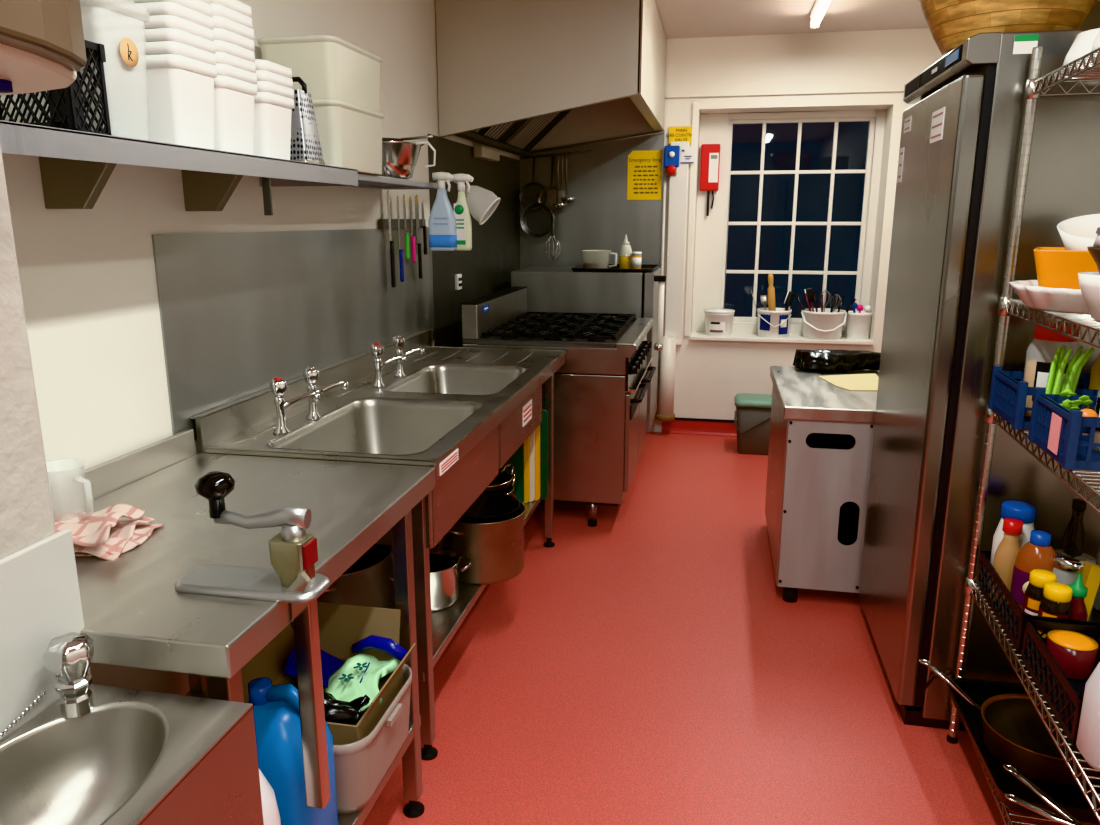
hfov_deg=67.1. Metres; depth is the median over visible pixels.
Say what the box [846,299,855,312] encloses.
utensil
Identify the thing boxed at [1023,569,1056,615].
jar
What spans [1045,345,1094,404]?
celery
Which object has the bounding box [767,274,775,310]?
rolling pin
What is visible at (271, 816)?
bottle
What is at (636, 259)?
spice jar
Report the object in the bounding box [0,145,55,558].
wall
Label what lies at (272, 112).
tub
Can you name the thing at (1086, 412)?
pepper
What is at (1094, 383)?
oil bottle
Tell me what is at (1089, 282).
patterned bowl
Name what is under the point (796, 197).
window
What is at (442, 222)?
spray bottle
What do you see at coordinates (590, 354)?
cooktop
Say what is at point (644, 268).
tray
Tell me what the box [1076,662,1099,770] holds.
plastic bottle
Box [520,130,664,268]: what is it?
backsplash
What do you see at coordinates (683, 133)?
sign
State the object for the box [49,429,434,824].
table
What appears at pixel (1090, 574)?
carton
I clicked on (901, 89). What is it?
trim
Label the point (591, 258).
measuring jug
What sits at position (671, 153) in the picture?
switch
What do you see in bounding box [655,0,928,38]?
ceiling
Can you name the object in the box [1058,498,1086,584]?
vinegar bottle
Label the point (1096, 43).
mixing bowl
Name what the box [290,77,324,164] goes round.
box grater
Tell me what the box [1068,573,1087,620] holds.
sauce bottle
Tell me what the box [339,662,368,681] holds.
print
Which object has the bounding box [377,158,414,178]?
saucepan
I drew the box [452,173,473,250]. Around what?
spray bottle
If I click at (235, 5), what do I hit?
tub
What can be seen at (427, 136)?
sieve
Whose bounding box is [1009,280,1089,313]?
dish
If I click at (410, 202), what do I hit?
kitchen knife
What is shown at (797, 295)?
utensil
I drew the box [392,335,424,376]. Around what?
tap
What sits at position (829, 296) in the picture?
wire whisk
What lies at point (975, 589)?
wire shelf
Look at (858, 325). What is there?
bucket
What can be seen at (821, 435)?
base cabinet
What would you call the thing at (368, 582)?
stockpot
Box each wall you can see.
[0,0,518,694]
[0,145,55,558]
[519,28,942,431]
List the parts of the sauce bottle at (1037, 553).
lid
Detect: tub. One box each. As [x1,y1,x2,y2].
[91,0,216,148]
[199,0,210,4]
[210,0,251,17]
[211,4,256,154]
[254,59,293,159]
[333,663,411,814]
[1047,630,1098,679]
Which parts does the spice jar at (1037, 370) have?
printed panel, lid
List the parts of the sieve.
handle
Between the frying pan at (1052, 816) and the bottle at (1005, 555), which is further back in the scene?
the bottle at (1005, 555)
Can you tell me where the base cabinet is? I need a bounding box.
[765,366,878,602]
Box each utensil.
[795,293,804,310]
[805,293,811,311]
[813,293,817,311]
[821,294,822,311]
[830,293,835,311]
[837,296,844,311]
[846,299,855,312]
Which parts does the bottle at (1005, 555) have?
lid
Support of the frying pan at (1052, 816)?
on the frying pan at (1012, 770)
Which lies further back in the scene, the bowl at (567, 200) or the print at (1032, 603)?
the bowl at (567, 200)
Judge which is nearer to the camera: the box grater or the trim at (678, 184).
the box grater
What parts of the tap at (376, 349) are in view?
spout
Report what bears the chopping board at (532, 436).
on the double sink at (462, 413)
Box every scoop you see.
[851,302,857,312]
[856,304,862,312]
[864,305,870,312]
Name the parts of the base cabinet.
panel, panel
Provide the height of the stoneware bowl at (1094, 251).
0.074 m
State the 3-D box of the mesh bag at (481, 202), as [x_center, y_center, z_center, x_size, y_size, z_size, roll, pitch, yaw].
[-0.346,-0.897,3.548,0.269,0.187,0.109,1,13,4]
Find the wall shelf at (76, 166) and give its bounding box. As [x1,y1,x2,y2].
[0,120,357,214]
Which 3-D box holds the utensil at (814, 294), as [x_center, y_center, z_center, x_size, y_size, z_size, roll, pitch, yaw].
[1.883,-0.691,5.854,0.071,0.296,0.014,3,13,11]
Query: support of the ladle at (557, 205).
hanging from the extractor hood
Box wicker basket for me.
[918,0,1097,55]
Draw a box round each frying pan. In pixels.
[483,464,513,492]
[499,473,515,494]
[519,157,546,210]
[520,193,553,237]
[1003,764,1079,822]
[1005,793,1082,824]
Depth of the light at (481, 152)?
4.87 m
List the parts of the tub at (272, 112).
square tub, square tub, square tub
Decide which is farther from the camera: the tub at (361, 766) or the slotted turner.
the slotted turner
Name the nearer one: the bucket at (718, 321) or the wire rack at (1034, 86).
the wire rack at (1034, 86)
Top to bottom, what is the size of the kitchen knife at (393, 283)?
0.415 m
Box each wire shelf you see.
[970,738,1054,824]
[971,582,1099,821]
[993,413,1099,513]
[1006,299,1099,348]
[1033,47,1099,95]
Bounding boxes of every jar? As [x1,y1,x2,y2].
[631,252,641,268]
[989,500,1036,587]
[1024,321,1078,417]
[1052,549,1095,572]
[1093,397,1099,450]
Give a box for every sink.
[191,329,565,760]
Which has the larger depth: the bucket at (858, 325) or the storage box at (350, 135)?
the bucket at (858, 325)
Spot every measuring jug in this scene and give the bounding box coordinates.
[382,140,435,166]
[582,250,616,268]
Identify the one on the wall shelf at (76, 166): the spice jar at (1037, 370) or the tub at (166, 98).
the tub at (166, 98)
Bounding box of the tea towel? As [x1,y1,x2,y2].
[54,504,163,560]
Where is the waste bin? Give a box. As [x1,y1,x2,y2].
[734,393,771,454]
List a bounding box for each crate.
[0,40,110,134]
[977,551,1099,660]
[988,365,1099,432]
[1021,619,1099,746]
[1028,388,1099,470]
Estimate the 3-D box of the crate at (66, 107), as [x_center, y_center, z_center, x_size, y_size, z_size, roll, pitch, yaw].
[-0.972,-0.596,1.535,0.280,0.167,0.099,3,13,11]
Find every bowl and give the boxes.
[552,203,565,209]
[561,197,574,203]
[1057,213,1099,250]
[1063,28,1099,70]
[1078,272,1099,320]
[1087,246,1099,273]
[1090,32,1099,59]
[1093,227,1099,245]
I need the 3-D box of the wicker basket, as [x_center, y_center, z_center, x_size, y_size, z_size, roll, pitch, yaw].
[1.280,-1.140,2.319,0.524,0.240,0.524,3,13,11]
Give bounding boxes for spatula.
[784,291,794,310]
[804,287,813,311]
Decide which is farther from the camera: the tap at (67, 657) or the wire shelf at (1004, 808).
the wire shelf at (1004, 808)
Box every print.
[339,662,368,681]
[1027,598,1039,609]
[1042,612,1056,617]
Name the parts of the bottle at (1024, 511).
lid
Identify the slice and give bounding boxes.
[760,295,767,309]
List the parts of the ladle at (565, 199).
handle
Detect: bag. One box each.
[435,180,499,224]
[793,349,880,372]
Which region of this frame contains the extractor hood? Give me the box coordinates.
[435,0,666,158]
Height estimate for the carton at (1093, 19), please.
0.189 m
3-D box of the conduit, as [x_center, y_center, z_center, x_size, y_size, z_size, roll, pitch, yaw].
[0.819,-0.823,5.900,0.076,1.800,0.022,3,13,11]
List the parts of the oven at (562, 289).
door, handle, handle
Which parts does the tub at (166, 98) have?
square tub, square tub, square tub, square tub, square tub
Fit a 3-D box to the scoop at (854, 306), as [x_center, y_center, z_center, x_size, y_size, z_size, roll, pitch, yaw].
[2.128,-0.655,5.828,0.048,0.238,0.048,-3,14,-14]
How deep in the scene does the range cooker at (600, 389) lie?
4.14 m
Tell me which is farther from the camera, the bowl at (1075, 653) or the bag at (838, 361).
the bag at (838, 361)
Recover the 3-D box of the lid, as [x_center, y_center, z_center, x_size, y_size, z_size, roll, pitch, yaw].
[-0.627,-1.013,3.130,0.160,0.031,0.160,3,13,11]
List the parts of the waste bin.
carry handle, lid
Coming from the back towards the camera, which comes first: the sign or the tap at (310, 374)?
the sign
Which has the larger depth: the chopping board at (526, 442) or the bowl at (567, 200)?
the bowl at (567, 200)
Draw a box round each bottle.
[247,678,338,824]
[259,769,280,824]
[428,172,456,250]
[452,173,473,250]
[619,234,631,268]
[990,517,1022,604]
[1010,530,1058,616]
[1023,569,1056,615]
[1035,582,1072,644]
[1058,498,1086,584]
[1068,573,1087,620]
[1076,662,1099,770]
[1086,355,1099,410]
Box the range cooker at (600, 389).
[461,286,655,526]
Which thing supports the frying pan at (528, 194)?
hanging from the extractor hood
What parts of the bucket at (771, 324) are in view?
handle, printed panel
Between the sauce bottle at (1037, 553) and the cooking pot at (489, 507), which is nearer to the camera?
the sauce bottle at (1037, 553)
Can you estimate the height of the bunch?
0.133 m
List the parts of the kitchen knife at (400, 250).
blade, handle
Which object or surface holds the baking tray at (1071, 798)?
on the wire rack at (1034, 86)
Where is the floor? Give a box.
[362,432,1098,824]
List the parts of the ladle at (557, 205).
handle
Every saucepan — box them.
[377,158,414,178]
[393,547,471,611]
[539,156,563,212]
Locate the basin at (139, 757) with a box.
[0,684,263,824]
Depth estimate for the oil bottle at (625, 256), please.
5.39 m
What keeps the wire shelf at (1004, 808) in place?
attached to the wire rack at (1034, 86)
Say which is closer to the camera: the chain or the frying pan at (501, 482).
the chain
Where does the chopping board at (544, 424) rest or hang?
on the double sink at (462, 413)
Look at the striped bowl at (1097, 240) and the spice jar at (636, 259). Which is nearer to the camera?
the striped bowl at (1097, 240)
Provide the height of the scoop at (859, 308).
0.223 m
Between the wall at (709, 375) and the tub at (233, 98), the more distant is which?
the wall at (709, 375)
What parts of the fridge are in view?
door, display panel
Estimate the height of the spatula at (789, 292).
0.308 m
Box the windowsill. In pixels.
[690,331,872,344]
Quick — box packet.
[324,654,399,712]
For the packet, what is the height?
0.090 m
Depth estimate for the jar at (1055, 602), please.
1.95 m
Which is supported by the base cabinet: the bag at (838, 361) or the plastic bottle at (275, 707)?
the bag at (838, 361)
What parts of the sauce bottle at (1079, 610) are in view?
lid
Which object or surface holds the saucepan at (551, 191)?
hanging from the extractor hood
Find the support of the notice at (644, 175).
attached to the backsplash at (600, 215)
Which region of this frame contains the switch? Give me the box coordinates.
[664,146,679,175]
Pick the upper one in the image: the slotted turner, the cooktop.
the slotted turner
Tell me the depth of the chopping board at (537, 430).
3.76 m
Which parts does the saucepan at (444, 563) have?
handle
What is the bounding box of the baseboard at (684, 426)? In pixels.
[662,417,736,436]
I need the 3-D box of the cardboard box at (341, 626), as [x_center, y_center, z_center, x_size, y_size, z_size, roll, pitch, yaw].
[-0.521,0.669,1.962,0.342,0.325,0.295,3,13,11]
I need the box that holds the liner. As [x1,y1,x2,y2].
[323,692,369,724]
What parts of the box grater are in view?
handle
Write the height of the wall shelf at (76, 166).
0.140 m
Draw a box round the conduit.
[656,167,666,412]
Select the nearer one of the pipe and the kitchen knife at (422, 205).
the kitchen knife at (422, 205)
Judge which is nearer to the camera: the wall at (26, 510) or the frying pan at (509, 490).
the wall at (26, 510)
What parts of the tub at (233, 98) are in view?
square tub, square tub, square tub, square tub, square tub, square tub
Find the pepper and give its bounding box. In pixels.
[1081,409,1097,416]
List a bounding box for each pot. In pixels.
[458,492,519,523]
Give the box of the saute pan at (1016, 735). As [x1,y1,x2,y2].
[919,659,1098,784]
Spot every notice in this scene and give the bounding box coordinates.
[627,150,661,199]
[680,146,694,163]
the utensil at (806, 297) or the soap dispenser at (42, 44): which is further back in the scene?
the utensil at (806, 297)
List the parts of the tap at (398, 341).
spout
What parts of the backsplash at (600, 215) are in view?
edge trim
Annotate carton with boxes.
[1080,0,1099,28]
[1082,561,1099,620]
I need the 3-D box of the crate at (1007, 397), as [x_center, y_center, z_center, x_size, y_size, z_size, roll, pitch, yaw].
[1.336,-0.033,2.087,0.358,0.117,0.248,3,13,14]
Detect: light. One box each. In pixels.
[473,146,499,161]
[810,0,830,28]
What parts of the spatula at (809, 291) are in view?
blade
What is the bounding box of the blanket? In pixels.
[700,144,719,215]
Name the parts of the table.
leg, leg, leg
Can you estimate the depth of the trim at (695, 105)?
5.76 m
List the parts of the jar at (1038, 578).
lid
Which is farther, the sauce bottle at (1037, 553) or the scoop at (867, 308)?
the scoop at (867, 308)
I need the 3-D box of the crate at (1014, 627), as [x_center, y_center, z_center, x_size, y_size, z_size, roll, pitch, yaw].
[1.348,0.493,2.116,0.377,0.103,0.405,3,13,14]
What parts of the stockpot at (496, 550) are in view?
handle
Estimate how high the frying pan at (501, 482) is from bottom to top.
0.064 m
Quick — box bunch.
[1058,388,1092,409]
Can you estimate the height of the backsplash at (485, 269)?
1.744 m
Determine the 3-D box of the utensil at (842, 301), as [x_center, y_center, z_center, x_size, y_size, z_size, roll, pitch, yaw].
[2.018,-0.678,5.837,0.098,0.280,0.014,0,13,2]
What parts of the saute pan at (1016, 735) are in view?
handle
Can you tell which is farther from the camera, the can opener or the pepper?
the pepper
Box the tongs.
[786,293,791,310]
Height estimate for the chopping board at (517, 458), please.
0.320 m
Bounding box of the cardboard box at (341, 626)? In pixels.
[241,602,414,744]
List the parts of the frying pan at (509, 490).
handle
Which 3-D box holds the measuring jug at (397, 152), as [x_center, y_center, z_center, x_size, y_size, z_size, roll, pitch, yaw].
[-0.601,-0.960,3.141,0.260,0.123,0.276,-10,16,-36]
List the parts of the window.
pane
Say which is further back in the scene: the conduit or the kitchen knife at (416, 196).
the conduit
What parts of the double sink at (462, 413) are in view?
bowl casing, bowl, leg, bowl, bowl casing, leg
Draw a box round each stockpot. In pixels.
[290,544,394,628]
[442,502,524,584]
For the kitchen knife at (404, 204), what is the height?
0.290 m
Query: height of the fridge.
2.000 m
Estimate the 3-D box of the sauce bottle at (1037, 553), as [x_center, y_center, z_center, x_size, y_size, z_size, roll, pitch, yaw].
[1.250,0.417,2.135,0.101,0.226,0.108,3,13,11]
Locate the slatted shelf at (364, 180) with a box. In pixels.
[350,173,437,189]
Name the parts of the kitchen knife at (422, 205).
blade, handle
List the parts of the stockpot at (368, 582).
handle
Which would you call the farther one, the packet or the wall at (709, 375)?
the wall at (709, 375)
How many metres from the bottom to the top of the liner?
0.056 m
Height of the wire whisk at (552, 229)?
0.327 m
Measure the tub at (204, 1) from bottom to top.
0.190 m
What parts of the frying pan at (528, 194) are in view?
handle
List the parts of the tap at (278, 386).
spout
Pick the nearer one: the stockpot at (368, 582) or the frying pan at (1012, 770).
the frying pan at (1012, 770)
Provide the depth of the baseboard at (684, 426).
6.07 m
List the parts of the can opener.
knob, plate, blade, red plate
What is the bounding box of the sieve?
[382,135,432,141]
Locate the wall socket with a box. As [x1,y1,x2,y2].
[455,274,461,289]
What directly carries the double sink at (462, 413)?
on the floor
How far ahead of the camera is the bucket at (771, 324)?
5.82 m
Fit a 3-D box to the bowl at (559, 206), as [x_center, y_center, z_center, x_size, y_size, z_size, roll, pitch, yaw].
[0.065,-1.436,5.789,0.100,0.040,0.099,3,13,11]
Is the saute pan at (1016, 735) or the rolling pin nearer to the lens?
the saute pan at (1016, 735)
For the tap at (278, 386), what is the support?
on the double sink at (462, 413)
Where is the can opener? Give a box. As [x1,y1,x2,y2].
[174,471,330,808]
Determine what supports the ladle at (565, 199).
hanging from the extractor hood
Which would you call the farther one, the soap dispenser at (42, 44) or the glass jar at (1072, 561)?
the glass jar at (1072, 561)
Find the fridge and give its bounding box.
[859,28,1099,730]
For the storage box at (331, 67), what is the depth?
2.50 m
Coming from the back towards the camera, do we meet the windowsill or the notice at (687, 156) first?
the windowsill
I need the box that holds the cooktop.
[462,315,636,374]
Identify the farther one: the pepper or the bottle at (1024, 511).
the bottle at (1024, 511)
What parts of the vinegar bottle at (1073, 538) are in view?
lid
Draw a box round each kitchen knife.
[387,190,395,286]
[396,195,403,281]
[403,193,409,258]
[409,196,415,261]
[415,195,421,278]
[421,202,426,254]
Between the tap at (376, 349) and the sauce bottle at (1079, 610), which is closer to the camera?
the sauce bottle at (1079, 610)
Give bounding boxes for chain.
[0,691,45,737]
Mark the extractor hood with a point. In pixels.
(509, 72)
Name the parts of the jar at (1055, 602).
lid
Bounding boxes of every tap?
[43,632,93,718]
[270,377,319,434]
[303,367,347,419]
[370,343,405,387]
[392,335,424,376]
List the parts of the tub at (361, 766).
handle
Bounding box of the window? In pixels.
[692,109,885,334]
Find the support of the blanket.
attached to the wall at (709, 375)
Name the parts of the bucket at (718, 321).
lid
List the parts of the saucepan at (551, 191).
handle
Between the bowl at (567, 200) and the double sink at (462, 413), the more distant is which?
the bowl at (567, 200)
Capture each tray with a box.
[572,264,657,271]
[947,677,1099,824]
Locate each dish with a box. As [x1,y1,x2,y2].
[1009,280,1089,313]
[1034,247,1098,289]
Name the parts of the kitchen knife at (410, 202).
blade, handle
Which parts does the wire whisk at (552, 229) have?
handle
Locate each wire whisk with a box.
[545,213,560,259]
[820,290,830,311]
[830,294,841,311]
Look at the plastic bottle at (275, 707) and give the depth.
1.59 m
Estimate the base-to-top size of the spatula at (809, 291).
0.339 m
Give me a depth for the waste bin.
5.51 m
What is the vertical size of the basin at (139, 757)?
0.366 m
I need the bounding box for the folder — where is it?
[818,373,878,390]
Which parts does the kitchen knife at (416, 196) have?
blade, handle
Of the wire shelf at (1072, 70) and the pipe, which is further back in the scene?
the pipe
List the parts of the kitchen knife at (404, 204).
blade, handle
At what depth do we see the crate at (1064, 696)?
1.81 m
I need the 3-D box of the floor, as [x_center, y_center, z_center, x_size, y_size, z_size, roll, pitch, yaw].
[0.492,0.992,2.643,3.100,0.060,8.000,3,13,11]
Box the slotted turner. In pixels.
[558,153,566,204]
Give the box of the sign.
[666,126,691,143]
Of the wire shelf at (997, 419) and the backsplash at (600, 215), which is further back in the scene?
the backsplash at (600, 215)
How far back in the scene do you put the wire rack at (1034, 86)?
2.09 m
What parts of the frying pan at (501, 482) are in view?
handle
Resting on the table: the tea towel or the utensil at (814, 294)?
the tea towel
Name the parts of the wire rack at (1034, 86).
post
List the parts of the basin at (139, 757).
bowl, panel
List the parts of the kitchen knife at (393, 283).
blade, handle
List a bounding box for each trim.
[664,141,688,344]
[666,88,903,97]
[684,103,697,335]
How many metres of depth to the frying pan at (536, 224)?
5.87 m
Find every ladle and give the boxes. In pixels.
[552,154,565,209]
[561,153,574,203]
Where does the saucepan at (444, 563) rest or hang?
on the double sink at (462, 413)
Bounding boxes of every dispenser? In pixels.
[0,0,86,94]
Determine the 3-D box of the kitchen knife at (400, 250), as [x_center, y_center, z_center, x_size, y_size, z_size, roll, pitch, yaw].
[-0.667,-0.774,3.701,0.014,0.378,0.026,3,13,11]
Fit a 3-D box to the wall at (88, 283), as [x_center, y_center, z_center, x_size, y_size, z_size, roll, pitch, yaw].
[-0.979,-0.424,2.616,0.100,2.710,8.000,3,13,11]
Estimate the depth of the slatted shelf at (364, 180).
3.21 m
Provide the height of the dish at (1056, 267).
0.129 m
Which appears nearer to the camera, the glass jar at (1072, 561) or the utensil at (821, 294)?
the glass jar at (1072, 561)
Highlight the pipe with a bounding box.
[655,336,675,420]
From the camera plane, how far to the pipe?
5.93 m
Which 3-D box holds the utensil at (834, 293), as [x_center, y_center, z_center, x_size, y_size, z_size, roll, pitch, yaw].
[1.970,-0.686,5.824,0.047,0.299,0.014,3,13,11]
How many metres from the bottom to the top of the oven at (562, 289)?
1.213 m
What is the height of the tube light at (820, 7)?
0.085 m
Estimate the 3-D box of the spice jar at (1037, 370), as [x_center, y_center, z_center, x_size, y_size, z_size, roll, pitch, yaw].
[1.264,-0.105,2.093,0.120,0.243,0.121,3,13,11]
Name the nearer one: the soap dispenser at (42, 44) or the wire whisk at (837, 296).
the soap dispenser at (42, 44)
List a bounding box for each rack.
[379,219,425,228]
[946,47,1099,824]
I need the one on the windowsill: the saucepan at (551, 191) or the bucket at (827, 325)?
the bucket at (827, 325)
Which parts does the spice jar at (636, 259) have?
lid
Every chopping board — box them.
[498,443,523,502]
[523,437,529,502]
[528,430,534,501]
[534,425,539,500]
[539,409,547,498]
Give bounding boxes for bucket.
[704,308,734,335]
[757,308,791,337]
[801,308,846,339]
[846,311,871,338]
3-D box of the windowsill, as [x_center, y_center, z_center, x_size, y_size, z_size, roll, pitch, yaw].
[1.633,-0.533,5.929,1.236,0.024,0.294,3,13,11]
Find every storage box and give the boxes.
[257,35,381,112]
[312,99,383,174]
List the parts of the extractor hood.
hanging rail, corner trim, panel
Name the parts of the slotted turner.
handle, blade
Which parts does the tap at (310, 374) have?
spout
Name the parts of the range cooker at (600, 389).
burner, burner, leg, burner, oven door, knob, rail, control panel, knob, knob, drip rail, handle, knob, oven door, knob, knob, handle, knob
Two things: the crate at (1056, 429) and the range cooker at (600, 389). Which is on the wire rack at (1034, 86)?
the crate at (1056, 429)
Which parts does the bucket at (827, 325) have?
handle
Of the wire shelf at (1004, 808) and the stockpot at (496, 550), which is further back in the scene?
the stockpot at (496, 550)
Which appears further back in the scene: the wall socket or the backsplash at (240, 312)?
the wall socket
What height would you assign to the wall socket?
0.085 m
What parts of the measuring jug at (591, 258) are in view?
handle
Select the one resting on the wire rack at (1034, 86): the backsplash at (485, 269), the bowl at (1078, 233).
the bowl at (1078, 233)
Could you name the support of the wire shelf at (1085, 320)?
attached to the wire rack at (1034, 86)
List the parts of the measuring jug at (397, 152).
handle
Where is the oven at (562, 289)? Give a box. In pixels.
[511,266,665,431]

